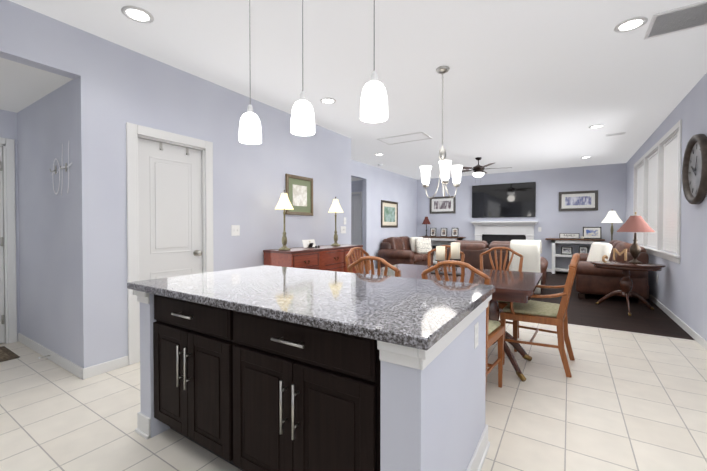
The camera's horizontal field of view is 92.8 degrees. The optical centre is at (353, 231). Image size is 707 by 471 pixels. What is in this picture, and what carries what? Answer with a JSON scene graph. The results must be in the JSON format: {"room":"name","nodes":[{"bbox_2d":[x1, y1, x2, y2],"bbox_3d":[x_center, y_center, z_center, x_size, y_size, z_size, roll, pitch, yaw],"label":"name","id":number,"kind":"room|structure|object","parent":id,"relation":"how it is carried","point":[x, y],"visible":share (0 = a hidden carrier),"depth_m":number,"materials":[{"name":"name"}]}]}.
{"room":"kitchen","nodes":[
{"label":"kitchen","id":0,"kind":"room"},
{"bbox_2d":[0,109,19,340],"bbox_3d":[-4.530,-0.198,2.217,0.300,2.740,3.330,0,1,33],"label":"wall","id":1,"kind":"structure","parent":0,"point":[8,124],"depth_m":3.51,"materials":[{"name":"paint"}]},
{"bbox_2d":[0,146,4,342],"bbox_3d":[-3.836,0.145,3.101,0.049,2.014,0.864,0,1,33],"label":"door","id":2,"kind":"structure","parent":1,"relation":"in","point":[2,327],"depth_m":3.45,"materials":[{"name":"white wood"}]},
{"bbox_2d":[0,137,16,343],"bbox_3d":[-3.844,0.108,3.107,0.138,2.105,1.030,0,1,33],"label":"door frame","id":3,"kind":"structure","parent":1,"relation":"attached to","point":[8,154],"depth_m":3.47,"materials":[{"name":"white wood"}]},
{"bbox_2d":[17,79,77,364],"bbox_3d":[-2.888,-0.211,3.202,1.640,2.740,0.120,0,1,33],"label":"wall","id":4,"kind":"structure","parent":0,"point":[47,252],"depth_m":3.05,"materials":[{"name":"paint"}]},
{"bbox_2d":[18,333,84,379],"bbox_3d":[-2.819,1.118,3.092,1.654,0.085,0.020,0,1,33],"label":"baseboard","id":5,"kind":"structure","parent":4,"relation":"attached to","point":[81,372],"depth_m":2.97,"materials":[{"name":"white wood"}]},
{"bbox_2d":[50,140,71,194],"bbox_3d":[-2.488,-0.526,2.840,0.465,0.443,0.046,0,1,33],"label":"wall decor","id":6,"kind":"object","parent":4,"relation":"attached to","point":[64,167],"visible":0.96,"depth_m":2.84,"materials":[{"name":"silver metal"}]},
{"bbox_2d":[0,0,350,367],"bbox_3d":[-2.191,-0.209,3.010,0.500,2.740,7.190,0,1,33],"label":"wall","id":7,"kind":"structure","parent":0,"point":[117,87],"depth_m":3.00,"materials":[{"name":"paint"}]},
{"bbox_2d":[85,356,128,378],"bbox_3d":[-2.036,1.122,2.795,0.014,0.085,0.305,0,1,33],"label":"baseboard","id":8,"kind":"structure","parent":7,"relation":"attached to","point":[101,368],"depth_m":2.78,"materials":[{"name":"white wood"}]},
{"bbox_2d":[126,122,212,364],"bbox_3d":[-1.778,0.108,3.290,0.138,2.100,0.830,0,1,33],"label":"door frame","id":9,"kind":"structure","parent":7,"relation":"attached to","point":[134,132],"depth_m":2.97,"materials":[{"name":"white wood"}]},
{"bbox_2d":[138,138,201,280],"bbox_3d":[-1.741,0.155,3.266,0.117,1.989,0.624,0,1,33],"label":"pantry door","id":10,"kind":"structure","parent":7,"relation":"in","point":[170,210],"depth_m":3.25,"materials":[{"name":"white wood"}]},
{"bbox_2d":[231,225,239,235],"bbox_3d":[-1.348,-0.010,3.856,0.011,0.120,0.115,0,1,33],"label":"switch plate","id":11,"kind":"object","parent":7,"relation":"attached to","point":[235,230],"depth_m":3.85,"materials":[{"name":"white plastic"}]},
{"bbox_2d":[285,174,312,215],"bbox_3d":[-0.755,-0.502,4.758,0.025,0.550,0.560,0,1,33],"label":"picture","id":12,"kind":"object","parent":7,"relation":"attached to","point":[299,190],"visible":0.96,"depth_m":4.75,"materials":[{"name":"brown wood"}]},
{"bbox_2d":[340,226,345,232],"bbox_3d":[-0.170,-0.024,5.691,0.011,0.120,0.160,0,1,33],"label":"switch plate","id":13,"kind":"object","parent":7,"relation":"attached to","point":[342,228],"depth_m":5.68,"materials":[{"name":"white plastic"}]},
{"bbox_2d":[0,316,706,470],"bbox_3d":[-1.368,1.229,2.424,7.420,0.120,7.300,0,1,33],"label":"floor","id":14,"kind":"structure","parent":0,"point":[618,400],"depth_m":2.17,"materials":[{"name":"white tile"}]},
{"bbox_2d":[0,346,19,361],"bbox_3d":[-3.490,1.156,2.893,0.500,0.014,0.800,0,1,33],"label":"rug","id":15,"kind":"object","parent":14,"relation":"on","point":[6,354],"visible":0.96,"depth_m":3.13,"materials":[{"name":"brown fabric"}]},
{"bbox_2d":[131,289,491,470],"bbox_3d":[-0.264,0.755,1.907,1.782,0.843,1.008,0,1,33],"label":"kitchen island","id":16,"kind":"object","parent":14,"relation":"on","point":[267,368],"depth_m":1.39,"materials":[{"name":"wood"}]},
{"bbox_2d":[127,265,494,352],"bbox_3d":[-0.265,0.315,1.900,1.810,0.037,1.050,0,1,33],"label":"island countertop","id":17,"kind":"structure","parent":16,"relation":"on","point":[408,313],"depth_m":1.53,"materials":[{"name":"grey stone"}]},
{"bbox_2d":[263,244,362,272],"bbox_3d":[-0.455,0.681,4.718,0.552,0.915,1.624,0,1,33],"label":"sideboard","id":18,"kind":"object","parent":14,"relation":"on","point":[327,257],"visible":0.21,"depth_m":4.31,"materials":[{"name":"brown wood"}]},
{"bbox_2d":[275,190,292,249],"bbox_3d":[-0.849,-0.139,4.140,0.235,0.738,0.229,0,1,33],"label":"lamp","id":19,"kind":"object","parent":18,"relation":"on","point":[284,203],"visible":1,"depth_m":4.10,"materials":[{"name":"beige fabric"}]},
{"bbox_2d":[302,239,315,247],"bbox_3d":[-0.608,0.171,4.643,0.087,0.110,0.260,0,1,33],"label":"card stand","id":20,"kind":"object","parent":18,"relation":"on","point":[309,243],"visible":1,"depth_m":4.62,"materials":[{"name":"white paper"}]},
{"bbox_2d":[328,197,342,245],"bbox_3d":[-0.266,-0.151,5.049,0.235,0.738,0.229,0,1,33],"label":"lamp","id":21,"kind":"object","parent":18,"relation":"on","point":[335,208],"visible":1,"depth_m":5.01,"materials":[{"name":"beige fabric"}]},
{"bbox_2d":[345,247,370,272],"bbox_3d":[0.238,0.666,3.590,0.535,0.984,0.469,0,1,33],"label":"chair","id":22,"kind":"object","parent":14,"relation":"on","point":[349,254],"visible":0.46,"depth_m":3.70,"materials":[{"name":"brown wood"}]},
{"bbox_2d":[347,256,400,276],"bbox_3d":[0.270,0.677,2.765,0.469,0.984,0.535,0,1,33],"label":"chair","id":23,"kind":"object","parent":14,"relation":"on","point":[379,260],"visible":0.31,"depth_m":2.54,"materials":[{"name":"brown wood"}]},
{"bbox_2d":[428,245,464,267],"bbox_3d":[0.996,0.662,3.897,0.469,0.984,0.535,0,1,33],"label":"chair","id":24,"kind":"object","parent":14,"relation":"on","point":[449,257],"visible":0.15,"depth_m":4.08,"materials":[{"name":"brown wood"}]},
{"bbox_2d":[359,264,542,381],"bbox_3d":[0.888,0.782,3.175,1.500,0.765,1.100,0,1,33],"label":"dining table","id":25,"kind":"object","parent":14,"relation":"on","point":[516,286],"visible":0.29,"depth_m":2.89,"materials":[{"name":"brown wood"}]},
{"bbox_2d":[430,242,465,274],"bbox_3d":[0.888,0.251,3.168,0.300,0.294,0.120,0,1,33],"label":"centerpiece","id":26,"kind":"object","parent":25,"relation":"on","point":[455,252],"visible":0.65,"depth_m":3.14,"materials":[{"name":"black"}]},
{"bbox_2d":[421,260,503,401],"bbox_3d":[0.791,0.681,2.430,0.469,0.984,0.535,0,1,33],"label":"chair","id":27,"kind":"object","parent":14,"relation":"on","point":[494,331],"visible":0.25,"depth_m":2.27,"materials":[{"name":"brown wood"}]},
{"bbox_2d":[480,247,522,351],"bbox_3d":[1.518,0.666,3.562,0.469,0.984,0.535,0,1,33],"label":"chair","id":28,"kind":"object","parent":14,"relation":"on","point":[502,304],"visible":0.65,"depth_m":3.69,"materials":[{"name":"brown wood"}]},
{"bbox_2d":[500,253,579,376],"bbox_3d":[1.668,0.674,2.996,0.565,0.984,0.604,1,1,36],"label":"chair","id":29,"kind":"object","parent":14,"relation":"on","point":[540,312],"visible":0.83,"depth_m":2.84,"materials":[{"name":"brown wood"}]},
{"bbox_2d":[0,0,706,180],"bbox_3d":[0.141,-1.487,4.740,7.420,0.470,12.890,0,1,33],"label":"ceiling","id":30,"kind":"structure","parent":0,"point":[529,85],"depth_m":3.16,"materials":[{"name":"grey paint"}]},
{"bbox_2d":[121,5,153,22],"bbox_3d":[-1.560,-1.565,2.439,0.200,0.011,0.200,0,1,33],"label":"recessed light","id":31,"kind":"object","parent":30,"relation":"in","point":[137,14],"visible":1,"depth_m":2.43,"materials":[{"name":"white glass"}]},
{"bbox_2d":[239,0,261,143],"bbox_3d":[-0.659,-1.070,2.146,0.140,0.995,0.140,0,1,33],"label":"pendant light","id":32,"kind":"object","parent":30,"relation":"hanging from","point":[250,129],"visible":1,"depth_m":2.11,"materials":[{"name":"white glass"}]},
{"bbox_2d":[291,0,314,135],"bbox_3d":[-0.292,-1.067,1.941,0.140,0.995,0.140,0,1,33],"label":"pendant light","id":33,"kind":"object","parent":30,"relation":"hanging from","point":[302,119],"visible":1,"depth_m":1.90,"materials":[{"name":"white glass"}]},
{"bbox_2d":[320,98,335,103],"bbox_3d":[-0.311,-1.587,4.108,0.200,0.011,0.200,0,1,33],"label":"recessed light","id":34,"kind":"object","parent":30,"relation":"in","point":[327,100],"visible":1,"depth_m":4.09,"materials":[{"name":"white glass"}]},
{"bbox_2d":[360,0,387,122],"bbox_3d":[0.103,-1.064,1.687,0.140,0.995,0.140,0,1,33],"label":"pendant light","id":35,"kind":"object","parent":30,"relation":"hanging from","point":[374,106],"visible":1,"depth_m":1.65,"materials":[{"name":"white glass"}]},
{"bbox_2d":[377,132,431,144],"bbox_3d":[0.887,-1.611,5.864,0.840,0.012,0.470,0,1,33],"label":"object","id":36,"kind":"structure","parent":30,"relation":"attached to","point":[410,137],"depth_m":5.85,"materials":[{"name":"white metal"}]},
{"bbox_2d":[420,66,462,198],"bbox_3d":[0.833,-0.954,3.304,0.392,1.257,0.422,0,1,33],"label":"chandelier","id":37,"kind":"object","parent":30,"relation":"hanging from","point":[445,165],"visible":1,"depth_m":3.29,"materials":[{"name":"white glass"}]},
{"bbox_2d":[451,157,511,177],"bbox_3d":[2.810,-1.314,7.551,1.325,0.650,1.262,0,1,33],"label":"ceiling fan","id":38,"kind":"object","parent":30,"relation":"hanging from","point":[478,170],"visible":0.98,"depth_m":7.42,"materials":[{"name":"brown metal"}]},
{"bbox_2d":[589,124,604,127],"bbox_3d":[3.718,-1.601,5.147,0.200,0.011,0.200,0,1,33],"label":"recessed light","id":39,"kind":"object","parent":30,"relation":"in","point":[597,126],"visible":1,"depth_m":5.14,"materials":[{"name":"white glass"}]},
{"bbox_2d":[605,132,625,136],"bbox_3d":[4.345,-1.607,5.588,0.260,0.012,0.120,0,1,33],"label":"ceiling vent","id":40,"kind":"object","parent":30,"relation":"in","point":[622,133],"visible":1,"depth_m":5.58,"materials":[{"name":"white metal"}]},
{"bbox_2d":[614,16,647,32],"bbox_3d":[2.105,-1.566,2.559,0.200,0.011,0.200,0,1,33],"label":"recessed light","id":41,"kind":"object","parent":30,"relation":"in","point":[631,24],"visible":1,"depth_m":2.56,"materials":[{"name":"white"}]},
{"bbox_2d":[644,0,706,39],"bbox_3d":[2.430,-1.566,2.492,0.380,0.012,0.380,0,1,33],"label":"ceiling vent","id":42,"kind":"object","parent":30,"relation":"in","point":[684,18],"visible":1,"depth_m":2.50,"materials":[{"name":"white metal"}]},
{"bbox_2d":[351,180,361,195],"bbox_3d":[-0.074,-0.286,8.857,1.030,2.740,0.120,0,1,33],"label":"wall","id":43,"kind":"structure","parent":0,"point":[356,186],"depth_m":8.66,"materials":[{"name":"paint"}]},
{"bbox_2d":[351,195,359,244],"bbox_3d":[-0.128,0.071,8.879,0.724,2.009,0.040,0,1,33],"label":"hall door","id":44,"kind":"structure","parent":43,"relation":"in","point":[355,219],"depth_m":8.74,"materials":[{"name":"white"}]},
{"bbox_2d":[351,192,361,244],"bbox_3d":[-0.157,0.034,8.833,0.900,2.100,0.018,0,1,33],"label":"door frame","id":45,"kind":"structure","parent":43,"relation":"attached to","point":[355,193],"depth_m":8.60,"materials":[{"name":"white"}]},
{"bbox_2d":[351,160,416,270],"bbox_3d":[0.551,-0.285,8.765,0.120,2.740,5.460,0,1,33],"label":"wall","id":46,"kind":"structure","parent":0,"point":[379,185],"depth_m":8.90,"materials":[{"name":"paint"}]},
{"bbox_2d":[381,200,397,227],"bbox_3d":[1.007,-0.467,9.338,0.025,0.730,1.000,0,1,33],"label":"landscape picture","id":47,"kind":"object","parent":46,"relation":"attached to","point":[389,214],"visible":0.96,"depth_m":9.32,"materials":[{"name":"green paper"}]},
{"bbox_2d":[417,163,625,268],"bbox_3d":[3.538,-0.303,10.163,7.300,2.740,0.120,0,1,33],"label":"wall","id":48,"kind":"structure","parent":0,"point":[608,182],"depth_m":8.99,"materials":[{"name":"paint"}]},
{"bbox_2d":[430,196,455,213],"bbox_3d":[2.783,-0.823,10.553,0.820,0.530,0.025,0,1,33],"label":"framed picture","id":49,"kind":"object","parent":48,"relation":"attached to","point":[443,204],"visible":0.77,"depth_m":10.54},
{"bbox_2d":[472,182,535,217],"bbox_3d":[4.241,-0.871,9.593,1.670,0.950,0.064,0,1,33],"label":"tv","id":50,"kind":"object","parent":48,"relation":"attached to","point":[506,200],"visible":0.98,"depth_m":9.54,"materials":[{"name":"black"}]},
{"bbox_2d":[546,268,567,272],"bbox_3d":[5.750,1.044,8.683,1.900,0.085,0.014,0,1,33],"label":"baseboard","id":51,"kind":"structure","parent":48,"relation":"attached to","point":[547,270],"depth_m":8.98,"materials":[{"name":"white wood"}]},
{"bbox_2d":[559,190,597,210],"bbox_3d":[5.759,-0.778,8.645,0.840,0.500,0.025,0,1,33],"label":"framed picture","id":52,"kind":"object","parent":48,"relation":"attached to","point":[578,201],"visible":0.96,"depth_m":8.64,"materials":[{"name":"grey metal"}]},
{"bbox_2d":[433,265,693,339],"bbox_3d":[2.112,1.157,7.848,7.420,0.120,5.590,0,1,33],"label":"floor","id":53,"kind":"structure","parent":0,"point":[611,313],"depth_m":4.67,"materials":[{"name":"black carpet"}]},
{"bbox_2d":[378,236,433,267],"bbox_3d":[1.459,0.615,9.062,1.041,0.933,1.690,0,1,33],"label":"loveseat","id":54,"kind":"object","parent":53,"relation":"on","point":[403,250],"visible":0.79,"depth_m":8.74,"materials":[{"name":"brown leather"}]},
{"bbox_2d":[409,237,422,252],"bbox_3d":[1.792,0.376,9.451,0.460,0.440,0.140,0,-13,-29],"label":"pillow","id":55,"kind":"object","parent":54,"relation":"on","point":[412,247],"depth_m":9.33,"materials":[{"name":"white fabric"}]},
{"bbox_2d":[415,238,431,253],"bbox_3d":[1.908,0.400,9.187,0.460,0.440,0.140,0,-15,-14],"label":"pillow","id":56,"kind":"object","parent":54,"relation":"on","point":[423,245],"depth_m":9.12,"materials":[{"name":"white fabric"}]},
{"bbox_2d":[419,217,465,263],"bbox_3d":[2.717,0.287,10.371,1.360,1.554,0.390,0,1,33],"label":"console","id":57,"kind":"object","parent":53,"relation":"on","point":[442,239],"visible":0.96,"depth_m":10.43,"materials":[{"name":"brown wood"}]},
{"bbox_2d":[430,228,435,235],"bbox_3d":[2.497,0.025,10.564,0.200,0.270,0.018,1,-7,38],"label":"photo frame","id":58,"kind":"object","parent":57,"relation":"on","point":[432,230],"depth_m":10.57,"materials":[{"name":"black"}]},
{"bbox_2d":[440,228,446,236],"bbox_3d":[2.784,0.028,10.380,0.200,0.270,0.018,0,-7,33],"label":"photo frame","id":59,"kind":"object","parent":57,"relation":"on","point":[443,230],"depth_m":10.38,"materials":[{"name":"black"}]},
{"bbox_2d":[451,228,458,236],"bbox_3d":[3.071,0.030,10.196,0.200,0.270,0.018,0,-7,27],"label":"photo frame","id":60,"kind":"object","parent":57,"relation":"on","point":[455,230],"depth_m":10.19,"materials":[{"name":"black"}]},
{"bbox_2d":[437,240,547,294],"bbox_3d":[2.695,0.631,6.620,1.930,0.966,1.056,0,1,33],"label":"sofa","id":61,"kind":"object","parent":53,"relation":"on","point":[530,251],"visible":0.5,"depth_m":6.05,"materials":[{"name":"brown leather"}]},
{"bbox_2d":[509,240,541,293],"bbox_3d":[3.081,0.607,6.027,0.504,0.902,0.476,0,1,33],"label":"throw blanket","id":62,"kind":"object","parent":61,"relation":"on","point":[531,250],"depth_m":5.83,"materials":[{"name":"white fabric"}]},
{"bbox_2d":[471,221,537,244],"bbox_3d":[4.223,0.398,9.526,1.720,1.355,0.225,0,1,33],"label":"fireplace mantel","id":63,"kind":"object","parent":53,"relation":"on","point":[488,234],"visible":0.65,"depth_m":9.52,"materials":[{"name":"white wood"}]},
{"bbox_2d":[545,227,604,273],"bbox_3d":[5.582,0.488,8.535,1.240,1.200,0.390,0,1,33],"label":"console","id":64,"kind":"object","parent":53,"relation":"on","point":[591,235],"visible":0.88,"depth_m":8.51,"materials":[{"name":"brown wood"}]},
{"bbox_2d":[561,247,572,254],"bbox_3d":[5.478,0.496,8.657,0.250,0.200,0.018,0,-7,24],"label":"photo frame","id":65,"kind":"object","parent":64,"relation":"attached to","point":[564,250],"depth_m":8.65,"materials":[{"name":"black"}]},
{"bbox_2d":[579,246,587,252],"bbox_3d":[5.779,0.489,8.464,0.200,0.220,0.018,1,-7,38],"label":"photo frame","id":66,"kind":"object","parent":64,"relation":"attached to","point":[582,249],"depth_m":8.47,"materials":[{"name":"black"}]},
{"bbox_2d":[583,227,600,238],"bbox_3d":[5.939,0.039,8.391,0.380,0.300,0.018,0,-7,33],"label":"photo frame","id":67,"kind":"object","parent":64,"relation":"on","point":[588,232],"depth_m":8.39,"materials":[{"name":"black"}]},
{"bbox_2d":[601,209,622,240],"bbox_3d":[6.083,0.290,7.933,0.408,1.612,0.408,0,1,33],"label":"floor lamp","id":68,"kind":"object","parent":53,"relation":"on","point":[611,217],"visible":0.75,"depth_m":7.86,"materials":[{"name":"white fabric"}]},
{"bbox_2d":[575,240,648,304],"bbox_3d":[4.728,0.651,6.335,0.980,0.933,2.330,0,1,33],"label":"loveseat","id":69,"kind":"object","parent":53,"relation":"on","point":[590,278],"depth_m":5.45,"materials":[{"name":"brown leather"}]},
{"bbox_2d":[587,242,611,260],"bbox_3d":[4.174,0.415,5.737,0.140,0.460,0.500,14,4,12],"label":"pillow","id":70,"kind":"object","parent":69,"relation":"on","point":[598,251],"visible":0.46,"depth_m":5.62,"materials":[{"name":"white fabric"}]},
{"bbox_2d":[591,212,665,315],"bbox_3d":[3.902,0.432,4.813,0.840,1.415,0.727,0,1,33],"label":"side table","id":71,"kind":"object","parent":53,"relation":"on","point":[635,223],"visible":1,"depth_m":4.81,"materials":[{"name":"brown wood"}]},
{"bbox_2d":[625,73,706,340],"bbox_3d":[3.213,-0.206,2.786,0.120,2.740,12.890,0,1,33],"label":"wall","id":72,"kind":"structure","parent":0,"point":[679,290],"depth_m":3.89,"materials":[{"name":"paint"}]},
{"bbox_2d":[631,119,681,263],"bbox_3d":[4.962,-0.500,5.564,0.160,1.755,3.570,0,1,33],"label":"window frames","id":73,"kind":"structure","parent":72,"relation":"in","point":[670,133],"depth_m":5.05,"materials":[{"name":"white wood"}]},
{"bbox_2d":[637,150,657,248],"bbox_3d":[5.287,-0.511,6.058,0.047,1.554,1.872,0,1,33],"label":"window blinds","id":74,"kind":"object","parent":73,"relation":"attached to","point":[653,159],"depth_m":5.81,"materials":[{"name":"white"}]},
{"bbox_2d":[661,132,677,253],"bbox_3d":[4.369,-0.492,4.627,0.047,1.557,0.857,0,1,33],"label":"window blinds","id":75,"kind":"object","parent":73,"relation":"attached to","point":[670,188],"depth_m":4.66,"materials":[{"name":"white"}]},
{"bbox_2d":[649,293,706,349],"bbox_3d":[3.157,1.121,2.840,0.014,0.085,12.650,0,1,33],"label":"baseboard","id":76,"kind":"structure","parent":72,"relation":"attached to","point":[683,325],"depth_m":4.00,"materials":[{"name":"white wood"}]},
{"bbox_2d":[682,134,706,203],"bbox_3d":[3.585,-0.646,3.534,0.064,0.728,0.728,0,1,33],"label":"wall clock","id":77,"kind":"object","parent":72,"relation":"attached to","point":[694,174],"visible":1,"depth_m":3.53,"materials":[{"name":"brown wood"}]}
]}

